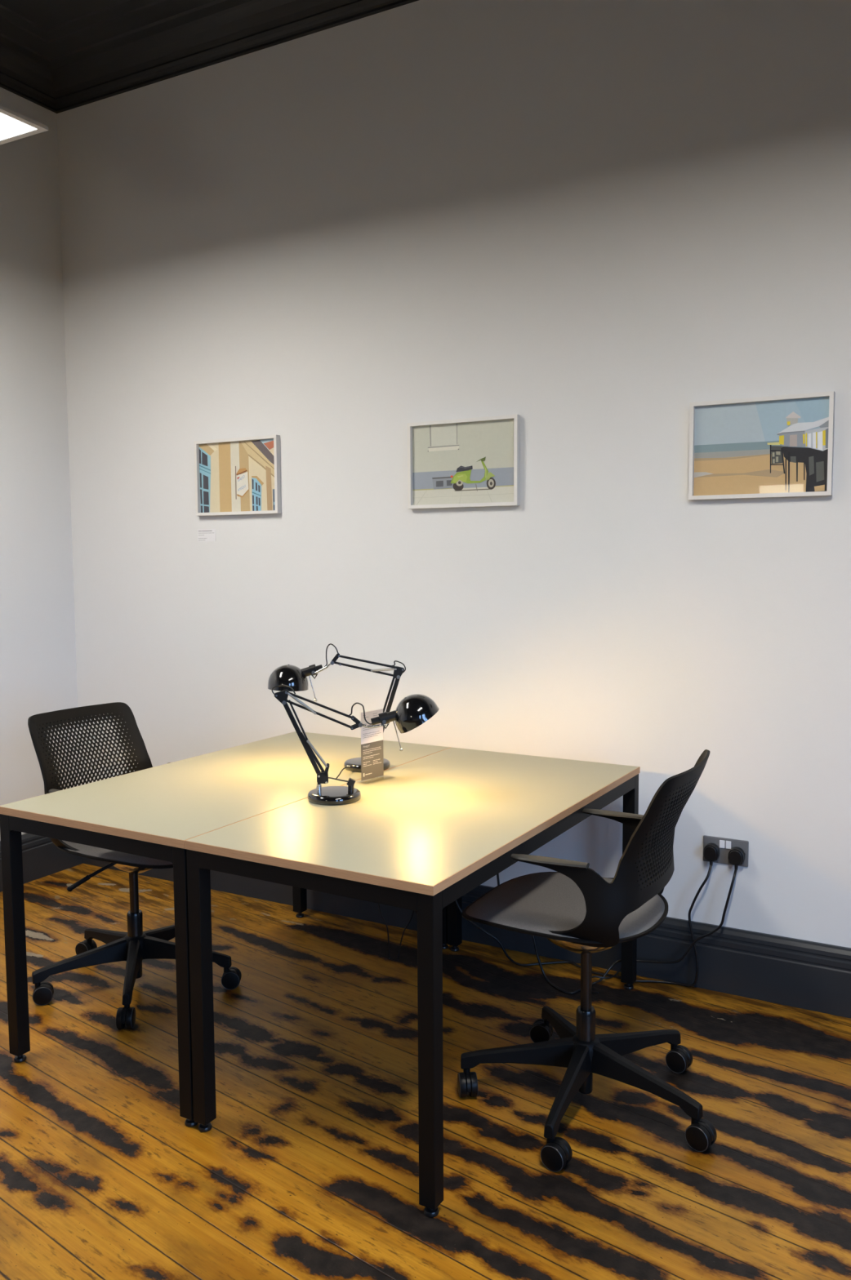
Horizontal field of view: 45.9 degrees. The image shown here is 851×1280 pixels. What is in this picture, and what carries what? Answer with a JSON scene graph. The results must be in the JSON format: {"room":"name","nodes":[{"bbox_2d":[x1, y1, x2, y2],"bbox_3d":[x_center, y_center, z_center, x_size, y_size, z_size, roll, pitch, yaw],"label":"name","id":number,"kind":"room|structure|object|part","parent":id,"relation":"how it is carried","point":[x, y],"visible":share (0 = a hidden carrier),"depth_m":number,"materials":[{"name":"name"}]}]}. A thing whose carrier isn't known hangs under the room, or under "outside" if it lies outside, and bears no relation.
{"room":"office","nodes":[
{"label":"office","id":0,"kind":"room"},
{"bbox_2d":[0,87,80,834],"bbox_3d":[-3.179,-0.541,1.956,0.140,3.750,6.140,2,6,29],"label":"wall","id":1,"kind":"structure","parent":0,"point":[38,667],"depth_m":4.41,"materials":[{"name":"paint"}]},
{"bbox_2d":[0,4,56,113],"bbox_3d":[-2.932,-2.153,1.757,0.370,0.106,6.000,2,6,29],"label":"trim","id":2,"kind":"structure","parent":1,"relation":"attached to","point":[25,65],"depth_m":4.14,"materials":[{"name":"black paint"}]},
{"bbox_2d":[0,833,83,892],"bbox_3d":[-3.063,1.169,2.122,0.024,0.214,6.000,2,6,29],"label":"baseboard","id":3,"kind":"structure","parent":1,"relation":"attached to","point":[41,858],"depth_m":4.50,"materials":[{"name":"grey paint"}]},
{"bbox_2d":[0,0,123,29],"bbox_3d":[-0.385,-2.162,0.335,6.480,0.120,6.280,2,6,29],"label":"ceiling","id":4,"kind":"structure","parent":0,"point":[46,14],"depth_m":3.80,"materials":[{"name":"black paint"}]},
{"bbox_2d":[0,104,48,145],"bbox_3d":[-1.549,-1.883,2.514,0.300,0.812,1.200,2,6,29],"label":"light panel","id":5,"kind":"object","parent":4,"relation":"hanging from","point":[14,126],"visible":1,"depth_m":2.98,"materials":[{"name":"grey plastic"}]},
{"bbox_2d":[0,112,35,139],"bbox_3d":[-1.546,-1.483,2.547,0.256,0.003,1.156,2,6,29],"label":"diffuser","id":6,"kind":"object","parent":5,"relation":"attached to","point":[11,126],"depth_m":2.99,"materials":[{"name":"white plastic"}]},
{"bbox_2d":[56,846,173,868],"bbox_3d":[-0.928,0.673,3.316,0.511,0.049,0.480,3,6,34],"label":"seat","id":7,"kind":"object","parent":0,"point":[90,852],"depth_m":3.09,"materials":[{"name":"black plastic"}]},
{"bbox_2d":[0,863,850,1279],"bbox_3d":[-0.363,1.385,0.635,6.200,0.001,6.000,2,6,29],"label":"floor","id":8,"kind":"structure","parent":0,"point":[306,1167],"depth_m":2.54,"materials":[{"name":"brown wood"}]},
{"bbox_2d":[27,702,241,1029],"bbox_3d":[-0.973,0.698,3.380,0.686,0.913,0.658,3,6,34],"label":"office chair","id":9,"kind":"object","parent":8,"relation":"on","point":[135,945],"visible":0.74,"depth_m":3.35,"materials":[{"name":"black plastic"}]},
{"bbox_3d":[-1.127,1.048,3.296,0.306,0.093,0.052,-3,6,-29],"label":"leg","id":10,"kind":"part","parent":9,"relation":"part of","materials":[{"name":"black plastic"}]},
{"bbox_3d":[-1.064,0.758,3.250,0.182,0.091,0.019,-2,5,-23],"label":"height lever","id":11,"kind":"part","parent":9,"relation":"part of","materials":[{"name":"black plastic"}]},
{"bbox_3d":[-1.101,1.031,3.499,0.306,0.093,0.052,4,7,43],"label":"leg","id":12,"kind":"part","parent":9,"relation":"part of","materials":[{"name":"black plastic"}]},
{"bbox_3d":[-0.941,1.054,3.208,0.052,0.093,0.306,-1,5,-11],"label":"leg","id":13,"kind":"part","parent":9,"relation":"part of","materials":[{"name":"black plastic"}]},
{"bbox_3d":[-0.900,1.026,3.538,0.052,0.093,0.306,2,5,25],"label":"leg","id":14,"kind":"part","parent":9,"relation":"part of","materials":[{"name":"black plastic"}]},
{"bbox_3d":[-0.800,1.041,3.358,0.306,0.093,0.052,0,5,7],"label":"leg","id":15,"kind":"part","parent":9,"relation":"part of","materials":[{"name":"black plastic"}]},
{"bbox_2d":[0,731,451,1126],"bbox_3d":[-0.548,0.794,3.244,0.699,0.741,1.358,2,6,30],"label":"desk","id":16,"kind":"object","parent":8,"relation":"on","point":[151,812],"visible":0.7,"depth_m":2.83,"materials":[{"name":"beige laminate"}]},
{"bbox_3d":[-1.154,0.830,2.844,0.049,0.696,0.049,2,6,30],"label":"leg","id":17,"kind":"part","parent":16,"relation":"part of","materials":[{"name":"black metal"}]},
{"bbox_3d":[-0.596,0.854,2.521,0.049,0.696,0.049,2,6,30],"label":"leg","id":18,"kind":"part","parent":16,"relation":"part of","materials":[{"name":"black metal"}]},
{"bbox_3d":[-0.500,0.731,3.966,0.049,0.696,0.049,2,6,30],"label":"leg","id":19,"kind":"part","parent":16,"relation":"part of","materials":[{"name":"black metal"}]},
{"bbox_2d":[267,643,405,778],"bbox_3d":[-0.283,0.218,3.212,0.446,0.408,0.241,-1,5,-3],"label":"desk lamp","id":20,"kind":"object","parent":16,"relation":"on","point":[292,676],"visible":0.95,"depth_m":3.23,"materials":[{"name":"black metal"}]},
{"bbox_3d":[-0.443,0.120,3.239,0.131,0.080,0.131,-1,5,-3],"label":"lamp shade","id":21,"kind":"part","parent":20,"relation":"part of","materials":[{"name":"black paint"}]},
{"bbox_2d":[301,664,322,676],"bbox_3d":[-0.369,0.100,3.242,0.078,0.044,0.034,-1,5,-3],"label":"bulb socket","id":22,"kind":"object","parent":20,"relation":"attached to","point":[312,670],"depth_m":3.23,"materials":[{"name":"black"}]},
{"bbox_3d":[-0.334,0.096,3.228,0.040,0.025,0.007,-1,5,-3],"label":"neck rod","id":23,"kind":"part","parent":20,"relation":"part of","materials":[{"name":"silver metal"}]},
{"bbox_3d":[-0.307,0.077,3.242,0.025,0.021,0.032,-1,5,-3],"label":"tension knob","id":24,"kind":"part","parent":20,"relation":"part of","materials":[{"name":"silver metal"}]},
{"bbox_3d":[-0.291,0.062,3.235,0.030,0.035,0.002,-1,5,-3],"label":"joint plate","id":25,"kind":"part","parent":20,"relation":"part of","materials":[{"name":"black metal"}]},
{"bbox_3d":[-0.086,0.105,3.251,0.037,0.040,0.002,-1,5,-4],"label":"joint plate","id":26,"kind":"part","parent":20,"relation":"part of","materials":[{"name":"black metal"}]},
{"bbox_2d":[377,903,391,959],"bbox_3d":[-0.159,0.785,3.564,0.084,0.700,0.015,2,6,29],"label":"wire","id":27,"kind":"object","parent":16,"relation":"hanging from","point":[389,957],"visible":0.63,"depth_m":3.58,"materials":[{"name":"black rubber"}]},
{"bbox_3d":[0.058,0.755,3.643,0.049,0.696,0.049,2,6,30],"label":"leg","id":28,"kind":"part","parent":16,"relation":"part of","materials":[{"name":"black metal"}]},
{"bbox_2d":[184,747,639,1217],"bbox_3d":[0.057,0.820,2.893,0.699,0.741,1.358,2,6,30],"label":"desk","id":29,"kind":"object","parent":8,"relation":"on","point":[428,831],"visible":1,"depth_m":2.48,"materials":[{"name":"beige laminate"}]},
{"bbox_3d":[-0.548,0.856,2.493,0.049,0.696,0.049,2,6,30],"label":"leg","id":30,"kind":"part","parent":29,"relation":"part of","materials":[{"name":"black metal"}]},
{"bbox_2d":[271,684,439,804],"bbox_3d":[-0.196,0.287,2.853,0.471,0.331,0.151,-1,5,-8],"label":"desk lamp","id":31,"kind":"object","parent":29,"relation":"on","point":[412,711],"visible":1,"depth_m":2.83,"materials":[{"name":"black metal"}]},
{"bbox_3d":[-0.403,0.161,2.812,0.041,0.041,0.002,-1,5,-5],"label":"joint plate","id":32,"kind":"part","parent":31,"relation":"part of","materials":[{"name":"black metal"}]},
{"bbox_2d":[315,783,321,791],"bbox_3d":[-0.302,0.420,2.850,0.015,0.022,0.016,-1,5,-5],"label":"socket","id":33,"kind":"object","parent":31,"relation":"attached to","point":[318,787],"depth_m":2.85,"materials":[{"name":"silver metal"}]},
{"bbox_3d":[-0.291,0.390,2.842,0.032,0.034,0.002,-1,5,-5],"label":"joint plate","id":34,"kind":"part","parent":31,"relation":"part of","materials":[{"name":"black metal"}]},
{"bbox_3d":[-0.279,0.367,2.841,0.014,0.031,0.002,-1,5,-5],"label":"joint plate","id":35,"kind":"part","parent":31,"relation":"part of","materials":[{"name":"black metal"}]},
{"bbox_3d":[-0.195,0.244,2.838,0.034,0.020,0.002,-1,5,-5],"label":"joint plate","id":36,"kind":"part","parent":31,"relation":"part of","materials":[{"name":"black metal"}]},
{"bbox_3d":[-0.194,0.230,2.837,0.032,0.029,0.002,-1,5,-5],"label":"joint plate","id":37,"kind":"part","parent":31,"relation":"part of","materials":[{"name":"black metal"}]},
{"bbox_3d":[-0.175,0.240,2.846,0.031,0.015,0.033,-1,5,-5],"label":"tension knob","id":38,"kind":"part","parent":31,"relation":"part of","materials":[{"name":"silver metal"}]},
{"bbox_3d":[-0.136,0.242,2.836,0.049,0.012,0.007,-1,5,-5],"label":"neck rod","id":39,"kind":"part","parent":31,"relation":"part of","materials":[{"name":"silver metal"}]},
{"bbox_2d":[370,710,395,724],"bbox_3d":[-0.109,0.219,2.853,0.093,0.046,0.034,-1,5,-5],"label":"bulb socket","id":40,"kind":"object","parent":31,"relation":"attached to","point":[384,718],"depth_m":2.84,"materials":[{"name":"black"}]},
{"bbox_3d":[-0.025,0.209,2.860,0.127,0.110,0.131,-1,5,-5],"label":"lamp shade","id":41,"kind":"part","parent":31,"relation":"part of","materials":[{"name":"black paint"}]},
{"bbox_2d":[360,709,383,784],"bbox_3d":[-0.154,0.324,3.086,0.046,0.217,0.132,4,6,40],"label":"sign holder","id":42,"kind":"object","parent":29,"relation":"on","point":[371,739],"visible":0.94,"depth_m":3.09,"materials":[{"name":"clear plastic"}]},
{"bbox_2d":[396,910,413,959],"bbox_3d":[-0.049,0.787,3.505,0.120,0.694,0.010,2,6,29],"label":"wire","id":43,"kind":"object","parent":29,"relation":"hanging from","point":[413,910],"visible":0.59,"depth_m":3.54,"materials":[{"name":"black rubber"}]},
{"bbox_3d":[0.009,0.879,2.170,0.049,0.696,0.049,2,6,30],"label":"leg","id":44,"kind":"part","parent":29,"relation":"part of","materials":[{"name":"black metal"}]},
{"bbox_3d":[0.105,0.757,3.615,0.049,0.696,0.049,2,6,30],"label":"leg","id":45,"kind":"part","parent":29,"relation":"part of","materials":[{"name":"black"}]},
{"bbox_2d":[591,967,621,993],"bbox_3d":[0.617,0.801,3.306,0.193,0.698,0.048,-3,5,-28],"label":"wire","id":46,"kind":"object","parent":29,"relation":"hanging from","point":[620,969],"visible":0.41,"depth_m":3.30,"materials":[{"name":"black rubber"}]},
{"bbox_3d":[0.663,0.781,3.292,0.049,0.696,0.049,2,6,30],"label":"leg","id":47,"kind":"part","parent":29,"relation":"part of","materials":[{"name":"black metal"}]},
{"bbox_2d":[457,749,716,1172],"bbox_3d":[0.423,0.751,2.582,0.670,0.925,0.632,2,5,28],"label":"office chair","id":48,"kind":"object","parent":8,"relation":"on","point":[584,913],"visible":1,"depth_m":2.52,"materials":[{"name":"black plastic"}]},
{"bbox_3d":[0.247,1.093,2.661,0.306,0.093,0.052,0,5,6],"label":"leg","id":49,"kind":"part","parent":48,"relation":"part of","materials":[{"name":"black plastic"}]},
{"bbox_3d":[0.385,1.080,2.813,0.052,0.093,0.306,-1,5,-12],"label":"leg","id":50,"kind":"part","parent":48,"relation":"part of","materials":[{"name":"black plastic"}]},
{"bbox_3d":[0.349,1.108,2.483,0.052,0.093,0.306,2,5,24],"label":"leg","id":51,"kind":"part","parent":48,"relation":"part of","materials":[{"name":"black plastic"}]},
{"bbox_3d":[0.572,1.086,2.729,0.306,0.093,0.052,-3,6,-30],"label":"leg","id":52,"kind":"part","parent":48,"relation":"part of","materials":[{"name":"black plastic"}]},
{"bbox_3d":[0.551,1.103,2.525,0.306,0.093,0.052,4,6,42],"label":"leg","id":53,"kind":"part","parent":48,"relation":"part of","materials":[{"name":"black plastic"}]},
{"bbox_2d":[454,843,719,986],"bbox_3d":[0.512,0.792,3.426,0.936,0.699,0.136,1,5,14],"label":"power cord","id":54,"kind":"object","parent":8,"relation":"on","point":[711,851],"visible":0.84,"depth_m":3.30,"materials":[{"name":"black rubber"}]},
{"bbox_2d":[496,846,744,994],"bbox_3d":[0.619,0.794,3.290,0.818,0.720,0.162,1,5,14],"label":"power cord","id":55,"kind":"object","parent":8,"relation":"on","point":[735,855],"visible":0.78,"depth_m":3.27,"materials":[{"name":"black rubber"}]},
{"bbox_2d":[57,0,850,947],"bbox_3d":[1.117,-0.668,3.154,6.480,3.750,0.140,2,6,29],"label":"wall","id":56,"kind":"structure","parent":0,"point":[589,222],"depth_m":3.52,"materials":[{"name":"paint"}]},
{"bbox_2d":[197,528,215,541],"bbox_3d":[-0.921,-0.441,4.229,0.098,0.051,0.002,2,6,29],"label":"card","id":57,"kind":"object","parent":56,"relation":"attached to","point":[203,535],"visible":1,"depth_m":4.23,"materials":[{"name":"white paper"}]},
{"bbox_2d":[45,0,418,113],"bbox_3d":[0.984,-2.265,2.796,6.200,0.106,0.370,2,6,29],"label":"trim","id":58,"kind":"structure","parent":56,"relation":"attached to","point":[124,46],"depth_m":3.93,"materials":[{"name":"black paint"}]},
{"bbox_2d":[193,435,280,515],"bbox_3d":[-0.772,-0.668,4.112,0.427,0.310,0.025,2,6,29],"label":"framed print","id":59,"kind":"object","parent":56,"relation":"attached to","point":[236,476],"visible":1,"depth_m":4.11,"materials":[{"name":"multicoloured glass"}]},
{"bbox_2d":[407,414,519,509],"bbox_3d":[0.132,-0.634,3.611,0.440,0.312,0.025,2,6,29],"label":"framed print","id":60,"kind":"object","parent":56,"relation":"attached to","point":[468,462],"visible":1,"depth_m":3.61,"materials":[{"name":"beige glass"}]},
{"bbox_2d":[82,857,850,1018],"bbox_3d":[1.088,1.050,3.228,6.200,0.214,0.024,2,6,29],"label":"baseboard","id":61,"kind":"structure","parent":56,"relation":"attached to","point":[815,976],"depth_m":3.32,"materials":[{"name":"grey paint"}]},
{"bbox_2d":[702,835,748,866],"bbox_3d":[0.974,0.686,3.266,0.145,0.086,0.012,2,6,29],"label":"wall socket","id":62,"kind":"object","parent":56,"relation":"attached to","point":[725,845],"visible":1,"depth_m":3.26,"materials":[{"name":"metal"}]},
{"bbox_2d":[719,840,724,848],"bbox_3d":[0.963,0.663,3.266,0.017,0.026,0.004,2,6,29],"label":"rocker switch","id":63,"kind":"object","parent":62,"relation":"attached to","point":[722,842],"depth_m":3.26,"materials":[{"name":"white plastic"}]},
{"bbox_2d":[725,840,730,848],"bbox_3d":[0.981,0.664,3.256,0.017,0.026,0.004,2,6,29],"label":"rocker switch","id":64,"kind":"object","parent":62,"relation":"attached to","point":[727,842],"depth_m":3.25,"materials":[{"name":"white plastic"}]},
{"bbox_2d":[688,391,835,500],"bbox_3d":[1.033,-0.595,3.112,0.428,0.306,0.025,2,6,29],"label":"framed print","id":65,"kind":"object","parent":56,"relation":"attached to","point":[780,446],"visible":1,"depth_m":3.11,"materials":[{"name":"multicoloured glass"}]},
{"bbox_2d":[461,871,667,944],"bbox_3d":[0.368,0.710,2.637,0.511,0.049,0.480,2,5,28],"label":"seat","id":66,"kind":"object","parent":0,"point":[545,904],"depth_m":2.57,"materials":[{"name":"grey fabric"}]}
]}

